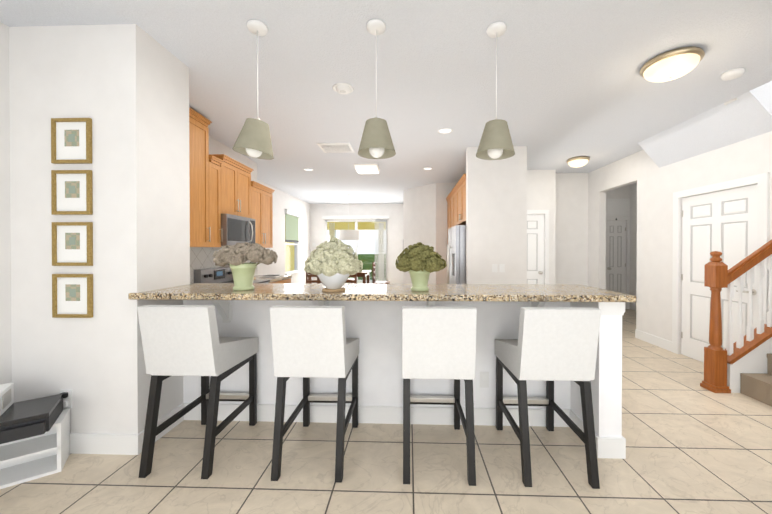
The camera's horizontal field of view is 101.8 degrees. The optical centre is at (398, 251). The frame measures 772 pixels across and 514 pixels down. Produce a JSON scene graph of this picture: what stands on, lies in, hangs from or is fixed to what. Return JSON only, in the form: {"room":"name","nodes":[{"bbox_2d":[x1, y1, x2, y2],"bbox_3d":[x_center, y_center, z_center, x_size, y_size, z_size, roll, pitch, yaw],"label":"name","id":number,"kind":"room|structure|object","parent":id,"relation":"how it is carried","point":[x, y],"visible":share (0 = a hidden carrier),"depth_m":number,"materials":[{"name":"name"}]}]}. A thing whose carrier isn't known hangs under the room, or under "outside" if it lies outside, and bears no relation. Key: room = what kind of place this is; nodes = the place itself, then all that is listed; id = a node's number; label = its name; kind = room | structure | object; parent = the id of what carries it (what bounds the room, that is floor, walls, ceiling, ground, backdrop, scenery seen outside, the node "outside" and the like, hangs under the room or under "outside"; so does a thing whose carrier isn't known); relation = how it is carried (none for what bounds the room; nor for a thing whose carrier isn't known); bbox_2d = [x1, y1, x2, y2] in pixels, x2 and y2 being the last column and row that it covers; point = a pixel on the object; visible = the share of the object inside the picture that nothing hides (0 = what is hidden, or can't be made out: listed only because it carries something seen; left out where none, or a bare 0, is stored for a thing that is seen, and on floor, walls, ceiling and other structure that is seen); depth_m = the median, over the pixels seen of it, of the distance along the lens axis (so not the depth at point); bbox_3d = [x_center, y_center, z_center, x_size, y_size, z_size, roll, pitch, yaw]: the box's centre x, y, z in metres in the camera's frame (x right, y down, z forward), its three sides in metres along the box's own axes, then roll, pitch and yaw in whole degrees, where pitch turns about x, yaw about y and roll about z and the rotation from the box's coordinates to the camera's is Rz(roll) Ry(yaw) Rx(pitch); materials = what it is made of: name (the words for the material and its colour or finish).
{"room":"open-plan kitchen","nodes":[
{"label":"open-plan kitchen","id":0,"kind":"room"},
{"bbox_2d":[9,24,189,433],"bbox_3d":[-2.172,-0.079,2.356,0.875,2.860,0.506,0,0,2],"label":"wall","id":1,"kind":"structure","parent":0,"point":[124,88],"depth_m":2.11,"materials":[{"name":"paint"}]},
{"bbox_2d":[60,389,71,407],"bbox_3d":[-2.251,0.990,2.095,0.110,0.125,0.033,0,0,2],"label":"outlet","id":2,"kind":"object","parent":1,"relation":"attached to","point":[67,398],"visible":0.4,"depth_m":2.10,"materials":[{"name":"white plastic"}]},
{"bbox_2d":[51,118,91,163],"bbox_3d":[-2.174,-0.733,2.086,0.262,0.297,0.020,0,0,2],"label":"picture frame","id":3,"kind":"object","parent":1,"relation":"attached to","point":[71,140],"visible":0.98,"depth_m":2.09,"materials":[{"name":"gold metal"}]},
{"bbox_2d":[51,170,92,214],"bbox_3d":[-2.174,-0.391,2.088,0.262,0.294,0.020,0,0,2],"label":"picture frame","id":4,"kind":"object","parent":1,"relation":"attached to","point":[71,192],"visible":0.98,"depth_m":2.09,"materials":[{"name":"gold metal"}]},
{"bbox_2d":[52,222,92,265],"bbox_3d":[-2.174,-0.048,2.091,0.262,0.290,0.020,0,0,2],"label":"picture frame","id":5,"kind":"object","parent":1,"relation":"attached to","point":[72,243],"visible":0.94,"depth_m":2.09,"materials":[{"name":"gold metal"}]},
{"bbox_2d":[52,274,92,317],"bbox_3d":[-2.174,0.297,2.093,0.262,0.290,0.020,0,0,2],"label":"picture frame","id":6,"kind":"object","parent":1,"relation":"attached to","point":[72,295],"visible":0.96,"depth_m":2.09,"materials":[{"name":"gold metal"}]},
{"bbox_2d":[70,431,141,454],"bbox_3d":[-2.156,1.287,2.102,0.858,0.130,0.016,0,0,2],"label":"baseboard","id":7,"kind":"structure","parent":1,"relation":"attached to","point":[132,444],"depth_m":2.09,"materials":[{"name":"white wood"}]},
{"bbox_2d":[0,22,256,383],"bbox_3d":[-2.679,-0.073,1.264,0.173,2.860,8.400,0,0,2],"label":"wall","id":8,"kind":"structure","parent":0,"point":[216,147],"depth_m":2.09,"materials":[{"name":"paint"}]},
{"bbox_2d":[189,111,212,246],"bbox_3d":[-2.350,-0.740,3.298,0.347,1.390,0.695,0,0,2],"label":"upper cabinet","id":9,"kind":"object","parent":8,"relation":"attached to","point":[200,160],"depth_m":3.45,"materials":[{"name":"brown wood"}]},
{"bbox_2d":[213,159,224,246],"bbox_3d":[-2.336,-0.553,3.734,0.347,1.010,0.285,0,0,2],"label":"upper cabinet","id":10,"kind":"object","parent":8,"relation":"attached to","point":[218,168],"depth_m":3.76,"materials":[{"name":"brown wood"}]},
{"bbox_2d":[213,155,252,218],"bbox_3d":[-2.321,-0.801,4.185,0.347,0.680,0.730,0,0,2],"label":"upper cabinet","id":11,"kind":"object","parent":8,"relation":"attached to","point":[231,202],"depth_m":4.18,"materials":[{"name":"brown wood"}]},
{"bbox_2d":[221,211,256,246],"bbox_3d":[-2.287,-0.266,4.187,0.415,0.390,0.720,0,0,2],"label":"microwave","id":12,"kind":"object","parent":8,"relation":"attached to","point":[235,229],"depth_m":4.06,"materials":[{"name":"silver metal"}]},
{"bbox_2d":[253,183,272,246],"bbox_3d":[-2.298,-0.518,4.911,0.347,0.925,0.720,0,0,2],"label":"upper cabinet","id":13,"kind":"object","parent":8,"relation":"attached to","point":[262,199],"depth_m":4.93,"materials":[{"name":"brown wood"}]},
{"bbox_2d":[257,180,309,283],"bbox_3d":[-2.806,-0.114,7.977,0.620,2.860,5.010,0,0,2],"label":"wall","id":14,"kind":"structure","parent":0,"point":[282,201],"depth_m":8.22,"materials":[{"name":"paint"}]},
{"bbox_2d":[285,209,301,274],"bbox_3d":[-2.971,-0.243,8.757,0.160,1.730,1.080,0,0,2],"label":"nook window","id":15,"kind":"structure","parent":14,"relation":"in","point":[292,217],"depth_m":8.76,"materials":[{"name":"white"}]},
{"bbox_2d":[310,204,402,283],"bbox_3d":[-1.298,-0.128,10.374,3.240,2.860,0.120,0,0,2],"label":"wall","id":16,"kind":"structure","parent":0,"point":[394,212],"depth_m":10.29,"materials":[{"name":"paint"}]},
{"bbox_2d":[322,215,388,280],"bbox_3d":[-1.402,0.058,10.256,2.200,2.430,0.115,0,0,2],"label":"vertical blinds","id":17,"kind":"object","parent":16,"relation":"attached to","point":[384,217],"visible":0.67,"depth_m":10.20,"materials":[{"name":"white plastic"}]},
{"bbox_2d":[325,220,386,283],"bbox_3d":[-1.398,0.137,10.399,2.060,2.330,0.080,0,0,2],"label":"door frame","id":18,"kind":"structure","parent":16,"relation":"attached to","point":[356,228],"depth_m":10.38,"materials":[{"name":"white wood"}]},
{"bbox_2d":[0,309,771,513],"bbox_3d":[1.499,1.380,4.040,11.400,0.080,14.200,0,0,2],"label":"floor","id":19,"kind":"structure","parent":0,"point":[693,446],"depth_m":1.94,"materials":[{"name":"tile"}]},
{"bbox_2d":[0,408,69,488],"bbox_3d":[-2.338,1.204,1.866,0.500,0.300,0.220,0,0,-36],"label":"shelf","id":20,"kind":"object","parent":19,"relation":"on","point":[47,453],"visible":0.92,"depth_m":1.93,"materials":[{"name":"white wood"}]},
{"bbox_2d":[0,394,62,443],"bbox_3d":[-2.297,0.997,1.809,0.440,0.110,0.339,0,0,-36],"label":"printer","id":21,"kind":"object","parent":20,"relation":"on","point":[28,418],"visible":1,"depth_m":1.81,"materials":[{"name":"black plastic"}]},
{"bbox_2d":[0,382,13,415],"bbox_3d":[-2.397,0.876,1.796,0.204,0.128,0.220,0,0,-36],"label":"box","id":22,"kind":"object","parent":21,"relation":"on","point":[6,396],"visible":1,"depth_m":1.86,"materials":[{"name":"white plastic"}]},
{"bbox_2d":[137,305,257,478],"bbox_3d":[-1.333,0.841,2.174,0.436,1.022,0.623,0,0,2],"label":"bar stool","id":23,"kind":"object","parent":19,"relation":"on","point":[182,340],"visible":1,"depth_m":1.92,"materials":[{"name":"white fabric"}]},
{"bbox_2d":[265,279,272,282],"bbox_3d":[-2.189,0.889,4.196,0.612,0.900,0.890,0,0,2],"label":"base cabinet","id":24,"kind":"object","parent":19,"relation":"on","point":[266,280],"depth_m":4.59,"materials":[{"name":"brown wood"}]},
{"bbox_2d":[273,275,291,282],"bbox_3d":[-2.170,0.897,5.011,0.597,0.875,0.850,0,0,2],"label":"base cabinet","id":25,"kind":"object","parent":19,"relation":"on","point":[290,276],"depth_m":5.09,"materials":[{"name":"brown wood"}]},
{"bbox_2d":[221,279,264,282],"bbox_3d":[-2.189,0.430,4.193,0.612,0.018,0.750,0,0,2],"label":"countertop","id":26,"kind":"structure","parent":25,"relation":"on","point":[222,280],"depth_m":4.35,"materials":[{"name":"beige stone"}]},
{"bbox_2d":[254,275,288,278],"bbox_3d":[-2.165,0.439,5.008,0.607,0.040,0.850,0,0,2],"label":"countertop","id":27,"kind":"structure","parent":25,"relation":"on","point":[257,276],"depth_m":5.00,"materials":[{"name":"beige stone"}]},
{"bbox_2d":[260,275,283,276],"bbox_3d":[-2.082,0.405,5.150,0.270,0.023,0.300,0,0,2],"label":"tray","id":28,"kind":"object","parent":27,"relation":"on","point":[271,275],"visible":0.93,"depth_m":5.09,"materials":[{"name":"white plastic"}]},
{"bbox_2d":[270,306,358,482],"bbox_3d":[-0.533,0.841,2.148,0.436,1.022,0.623,0,0,2],"label":"bar stool","id":29,"kind":"object","parent":19,"relation":"on","point":[308,342],"visible":1,"depth_m":1.88,"materials":[{"name":"white fabric"}]},
{"bbox_2d":[306,272,322,283],"bbox_3d":[-2.030,0.807,7.852,0.440,1.020,0.440,0,0,2],"label":"dining chair","id":30,"kind":"object","parent":19,"relation":"on","point":[311,281],"visible":0.06,"depth_m":7.64,"materials":[{"name":"brown wood"}]},
{"bbox_2d":[308,270,370,283],"bbox_3d":[-1.604,0.932,8.665,1.600,0.760,0.950,0,0,2],"label":"dining table","id":31,"kind":"object","parent":19,"relation":"on","point":[364,273],"visible":0.15,"depth_m":8.25,"materials":[{"name":"brown wood"}]},
{"bbox_2d":[345,273,356,283],"bbox_3d":[-1.231,0.807,7.827,0.440,1.020,0.440,0,0,2],"label":"dining chair","id":32,"kind":"object","parent":19,"relation":"on","point":[352,281],"visible":0.17,"depth_m":7.61,"materials":[{"name":"brown wood"}]},
{"bbox_2d":[372,262,389,283],"bbox_3d":[-0.475,0.802,8.623,0.440,1.020,0.440,0,0,2],"label":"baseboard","id":33,"kind":"structure","parent":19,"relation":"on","point":[374,281],"depth_m":8.45,"materials":[{"name":"white wood"}]},
{"bbox_2d":[402,306,476,485],"bbox_3d":[0.247,0.841,2.123,0.436,1.022,0.623,0,0,2],"label":"bar stool","id":34,"kind":"object","parent":19,"relation":"on","point":[438,342],"visible":1,"depth_m":1.85,"materials":[{"name":"white fabric"}]},
{"bbox_2d":[446,198,449,255],"bbox_3d":[1.449,0.094,6.774,0.725,2.460,0.513,0,0,2],"label":"tall cabinet","id":35,"kind":"object","parent":19,"relation":"on","point":[448,199],"depth_m":6.90,"materials":[{"name":"brown wood"}]},
{"bbox_2d":[450,194,453,227],"bbox_3d":[1.429,0.098,6.142,0.725,2.460,0.972,0,0,2],"label":"tall cabinet","id":36,"kind":"object","parent":19,"relation":"on","point":[451,195],"depth_m":6.27,"materials":[{"name":"brown wood"}]},
{"bbox_2d":[447,225,465,283],"bbox_3d":[1.285,0.468,5.182,0.941,1.730,0.920,0,0,2],"label":"refrigerator","id":37,"kind":"object","parent":19,"relation":"on","point":[456,259],"visible":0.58,"depth_m":4.74,"materials":[{"name":"silver metal"}]},
{"bbox_2d":[495,307,600,488],"bbox_3d":[0.946,0.841,2.100,0.436,1.022,0.623,0,0,2],"label":"bar stool","id":38,"kind":"object","parent":19,"relation":"on","point":[550,345],"visible":1,"depth_m":1.84,"materials":[{"name":"white fabric"}]},
{"bbox_2d":[740,353,771,406],"bbox_3d":[5.033,0.210,2.390,3.610,2.280,1.044,0,0,2],"label":"carpeted stairs","id":39,"kind":"structure","parent":19,"relation":"on","point":[757,386],"depth_m":2.87,"materials":[{"name":"beige carpet"}]},
{"bbox_2d":[0,0,771,203],"bbox_3d":[1.499,-1.395,4.023,11.400,0.450,14.200,0,0,2],"label":"ceiling","id":40,"kind":"structure","parent":0,"point":[571,82],"depth_m":2.73,"materials":[{"name":"white paint"}]},
{"bbox_2d":[232,19,273,159],"bbox_3d":[-0.973,-1.068,2.104,0.252,0.879,0.254,0,0,2],"label":"pendant light","id":41,"kind":"object","parent":40,"relation":"hanging from","point":[253,140],"visible":1,"depth_m":2.05,"materials":[{"name":"green fabric"}]},
{"bbox_2d":[317,143,353,152],"bbox_3d":[-0.913,-1.513,4.611,0.460,0.020,0.420,0,0,2],"label":"ceiling vent","id":42,"kind":"object","parent":40,"relation":"in","point":[336,147],"visible":1,"depth_m":4.57,"materials":[{"name":"white plastic"}]},
{"bbox_2d":[332,83,353,93],"bbox_3d":[-0.514,-1.493,2.907,0.196,0.040,0.196,0,0,2],"label":"recessed light","id":43,"kind":"object","parent":40,"relation":"in","point":[342,88],"visible":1,"depth_m":2.87,"materials":[{"name":"white plastic"}]},
{"bbox_2d":[337,195,359,239],"bbox_3d":[-1.375,-0.928,8.621,0.600,1.240,0.600,0,0,2],"label":"pendant light","id":44,"kind":"object","parent":40,"relation":"hanging from","point":[348,234],"visible":1,"depth_m":8.38,"materials":[{"name":"white plastic"}]},
{"bbox_2d":[354,163,379,173],"bbox_3d":[-0.568,-1.495,5.710,0.420,0.070,0.480,0,0,2],"label":"square ceiling light","id":45,"kind":"object","parent":40,"relation":"attached to","point":[367,168],"visible":1,"depth_m":5.53,"materials":[{"name":"white plastic"}]},
{"bbox_2d":[358,19,395,158],"bbox_3d":[-0.145,-1.067,2.097,0.254,0.881,0.254,0,0,2],"label":"pendant light","id":46,"kind":"object","parent":40,"relation":"hanging from","point":[376,142],"visible":1,"depth_m":2.04,"materials":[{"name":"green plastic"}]},
{"bbox_2d":[437,128,452,133],"bbox_3d":[0.586,-1.513,3.952,0.196,0.012,0.196,0,0,2],"label":"recessed light","id":47,"kind":"object","parent":40,"relation":"in","point":[445,130],"visible":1,"depth_m":3.95,"materials":[{"name":"white plastic"}]},
{"bbox_2d":[476,21,514,159],"bbox_3d":[0.654,-1.068,2.121,0.254,0.881,0.254,0,0,2],"label":"pendant light","id":48,"kind":"object","parent":40,"relation":"hanging from","point":[495,143],"visible":1,"depth_m":2.07,"materials":[{"name":"green plastic"}]},
{"bbox_2d":[566,156,589,167],"bbox_3d":[2.967,-1.451,5.186,0.340,0.152,0.340,0,0,2],"label":"dome ceiling light","id":49,"kind":"object","parent":40,"relation":"attached to","point":[578,161],"visible":1,"depth_m":5.09,"materials":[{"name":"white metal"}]},
{"bbox_2d":[640,46,704,81],"bbox_3d":[2.160,-1.434,2.491,0.391,0.152,0.391,0,0,2],"label":"dome ceiling light","id":50,"kind":"object","parent":40,"relation":"attached to","point":[673,64],"visible":1,"depth_m":2.40,"materials":[{"name":"white glass"}]},
{"bbox_2d":[720,68,744,80],"bbox_3d":[2.826,-1.491,2.654,0.144,0.040,0.144,0,0,2],"label":"smoke detector","id":51,"kind":"object","parent":40,"relation":"attached to","point":[732,74],"visible":1,"depth_m":2.63,"materials":[{"name":"white plastic"}]},
{"bbox_2d":[183,300,624,436],"bbox_3d":[-0.125,0.836,2.352,3.219,1.030,0.512,0,0,2],"label":"wall","id":52,"kind":"structure","parent":0,"point":[375,327],"depth_m":2.46,"materials":[{"name":"paint"}]},
{"bbox_2d":[142,403,185,444],"bbox_3d":[-1.728,1.286,2.307,0.016,0.130,0.390,0,0,2],"label":"baseboard","id":53,"kind":"structure","parent":52,"relation":"attached to","point":[170,414],"depth_m":2.35,"materials":[{"name":"white wood"}]},
{"bbox_2d":[186,403,569,426],"bbox_3d":[-0.200,1.285,2.465,3.061,0.130,0.016,0,0,2],"label":"baseboard","id":54,"kind":"structure","parent":52,"relation":"attached to","point":[265,412],"depth_m":2.45,"materials":[{"name":"white wood"}]},
{"bbox_2d":[128,283,635,301],"bbox_3d":[-0.137,0.297,2.330,3.280,0.043,0.630,0,0,2],"label":"countertop","id":55,"kind":"structure","parent":52,"relation":"on","point":[436,292],"depth_m":2.06,"materials":[{"name":"stone"}]},
{"bbox_2d":[212,242,277,290],"bbox_3d":[-1.115,0.106,2.244,0.477,0.340,0.310,0,0,2],"label":"potted plant","id":56,"kind":"object","parent":55,"relation":"on","point":[237,256],"visible":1,"depth_m":2.19,"materials":[{"name":"brown plant"}]},
{"bbox_2d":[304,238,362,291],"bbox_3d":[-0.455,0.091,2.198,0.415,0.370,0.391,0,0,2],"label":"potted plant","id":57,"kind":"object","parent":55,"relation":"on","point":[334,264],"visible":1,"depth_m":2.09,"materials":[{"name":"white plant"}]},
{"bbox_2d":[395,242,446,290],"bbox_3d":[0.156,0.106,2.210,0.364,0.340,0.338,0,0,2],"label":"potted plant","id":58,"kind":"object","parent":55,"relation":"on","point":[420,262],"visible":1,"depth_m":2.13,"materials":[{"name":"green plant"}]},
{"bbox_2d":[480,372,488,387],"bbox_3d":[0.667,1.000,2.439,0.070,0.120,0.009,0,0,2],"label":"outlet","id":59,"kind":"object","parent":52,"relation":"attached to","point":[484,379],"depth_m":2.44,"materials":[{"name":"white plastic"}]},
{"bbox_2d":[570,409,609,457],"bbox_3d":[1.328,1.286,2.226,0.043,0.130,0.356,0,0,2],"label":"baseboard","id":60,"kind":"structure","parent":52,"relation":"attached to","point":[602,443],"depth_m":2.05,"materials":[{"name":"white wood"}]},
{"bbox_2d":[610,436,625,458],"bbox_3d":[1.481,1.286,2.301,0.016,0.130,0.516,0,0,2],"label":"baseboard","id":61,"kind":"structure","parent":52,"relation":"attached to","point":[617,445],"depth_m":2.04,"materials":[{"name":"white wood"}]},
{"bbox_2d":[403,183,456,283],"bbox_3d":[1.071,-0.118,8.642,1.849,2.860,3.190,0,0,2],"label":"wall","id":62,"kind":"structure","parent":0,"point":[424,214],"depth_m":7.23,"materials":[{"name":"paint"}]},
{"bbox_2d":[454,178,465,225],"bbox_3d":[1.398,-0.797,5.173,0.725,0.660,0.955,0,0,2],"label":"upper cabinet","id":63,"kind":"object","parent":0,"relation":"attached to","point":[456,205],"depth_m":5.30,"materials":[{"name":"brown wood"}]},
{"bbox_2d":[466,146,526,283],"bbox_3d":[1.476,-0.100,5.803,0.857,2.860,2.460,0,0,2],"label":"wall","id":64,"kind":"structure","parent":0,"point":[496,211],"depth_m":4.57,"materials":[{"name":"paint"}]},
{"bbox_2d":[492,264,496,271],"bbox_3d":[1.403,0.247,4.571,0.075,0.120,0.011,0,0,2],"label":"switch plate","id":65,"kind":"object","parent":64,"relation":"attached to","point":[494,266],"depth_m":4.57,"materials":[{"name":"white plastic"}]},
{"bbox_2d":[499,264,504,271],"bbox_3d":[1.509,0.247,4.568,0.075,0.120,0.011,0,0,2],"label":"switch plate","id":66,"kind":"object","parent":64,"relation":"attached to","point":[501,267],"depth_m":4.57,"materials":[{"name":"white plastic"}]},
{"bbox_2d":[527,170,587,285],"bbox_3d":[2.875,-0.102,6.093,1.921,2.860,0.410,0,0,2],"label":"wall","id":67,"kind":"structure","parent":0,"point":[562,198],"depth_m":6.15,"materials":[{"name":"paint"}]},
{"bbox_2d":[527,214,543,283],"bbox_3d":[2.368,0.314,5.916,0.748,2.022,0.124,0,0,2],"label":"hall door","id":68,"kind":"structure","parent":67,"relation":"in","point":[535,248],"depth_m":5.93,"materials":[{"name":"white wood"}]},
{"bbox_2d":[527,210,548,283],"bbox_3d":[2.367,0.277,5.896,0.906,2.105,0.020,0,0,2],"label":"door frame","id":69,"kind":"structure","parent":67,"relation":"attached to","point":[546,212],"depth_m":5.87,"materials":[{"name":"white wood"}]},
{"bbox_2d":[606,185,628,293],"bbox_3d":[4.564,-0.109,7.244,1.380,2.860,0.120,0,0,2],"label":"wall","id":70,"kind":"structure","parent":0,"point":[628,192],"depth_m":7.16,"materials":[{"name":"paint"}]},
{"bbox_2d":[607,220,625,308],"bbox_3d":[4.982,0.306,7.182,0.452,2.022,0.124,0,0,2],"label":"closet door","id":71,"kind":"structure","parent":70,"relation":"in","point":[616,255],"depth_m":7.20,"materials":[{"name":"white wood"}]},
{"bbox_2d":[606,199,629,308],"bbox_3d":[4.981,0.061,7.152,0.600,2.520,0.040,0,0,2],"label":"door frame","id":72,"kind":"structure","parent":70,"relation":"attached to","point":[617,209],"depth_m":7.14,"materials":[{"name":"white wood"}]},
{"bbox_2d":[629,183,636,310],"bbox_3d":[5.279,-0.101,5.836,0.140,2.860,2.890,0,0,2],"label":"wall","id":73,"kind":"structure","parent":0,"point":[632,187],"depth_m":7.03,"materials":[{"name":"paint"}]},
{"bbox_2d":[588,131,771,353],"bbox_3d":[3.727,-0.093,4.558,0.120,2.860,3.184,0,0,2],"label":"wall","id":74,"kind":"structure","parent":0,"point":[657,187],"depth_m":4.44,"materials":[{"name":"paint"}]},
{"bbox_2d":[635,329,671,351],"bbox_3d":[3.657,1.273,4.510,0.016,0.130,0.680,0,0,2],"label":"baseboard","id":75,"kind":"structure","parent":74,"relation":"attached to","point":[660,342],"depth_m":4.47,"materials":[{"name":"white wood"}]},
{"bbox_2d":[681,184,757,362],"bbox_3d":[3.652,0.328,3.612,0.104,2.022,0.916,0,0,2],"label":"closet door","id":76,"kind":"structure","parent":74,"relation":"in","point":[724,222],"depth_m":3.68,"materials":[{"name":"white wood"}]},
{"bbox_2d":[672,172,769,353],"bbox_3d":[3.627,0.285,3.613,0.020,2.115,1.094,0,0,2],"label":"door frame","id":77,"kind":"structure","parent":74,"relation":"attached to","point":[762,180],"depth_m":3.48,"materials":[{"name":"white wood"}]},
{"bbox_2d":[724,98,736,104],"bbox_3d":[5.064,-1.500,2.417,3.770,5.700,1.460,0,0,2],"label":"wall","id":78,"kind":"structure","parent":0,"point":[730,101],"depth_m":3.14,"materials":[{"name":"paint"}]},
{"bbox_2d":[727,337,771,392],"bbox_3d":[4.012,0.587,3.011,1.710,1.518,0.115,0,0,2],"label":"wall","id":79,"kind":"structure","parent":0,"point":[754,360],"depth_m":2.98,"materials":[{"name":"white paint"}]},
{"bbox_2d":[700,240,771,392],"bbox_3d":[3.944,0.163,3.014,1.883,2.368,0.150,0,0,2],"label":"balustrade","id":80,"kind":"object","parent":79,"relation":"on","point":[718,275],"visible":0.98,"depth_m":3.02,"materials":[{"name":"brown wood"}]},
{"label":"outside","id":81,"kind":"structure","parent":0,"visible":0},
{"bbox_2d":[285,217,382,283],"bbox_3d":[-1.236,0.015,12.329,6.000,2.750,3.790,0,0,2],"label":"lanai","id":82,"kind":"object","parent":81,"point":[290,249],"depth_m":13.96,"materials":[{"name":"yellow concrete"}]},
{"bbox_2d":[327,230,376,279],"bbox_3d":[-1.210,-0.640,13.120,15.000,4.150,12.200,0,0,2],"label":"neighbour","id":83,"kind":"structure","parent":81,"point":[372,248],"depth_m":19.04,"materials":[{"name":"white paint"}]}
]}

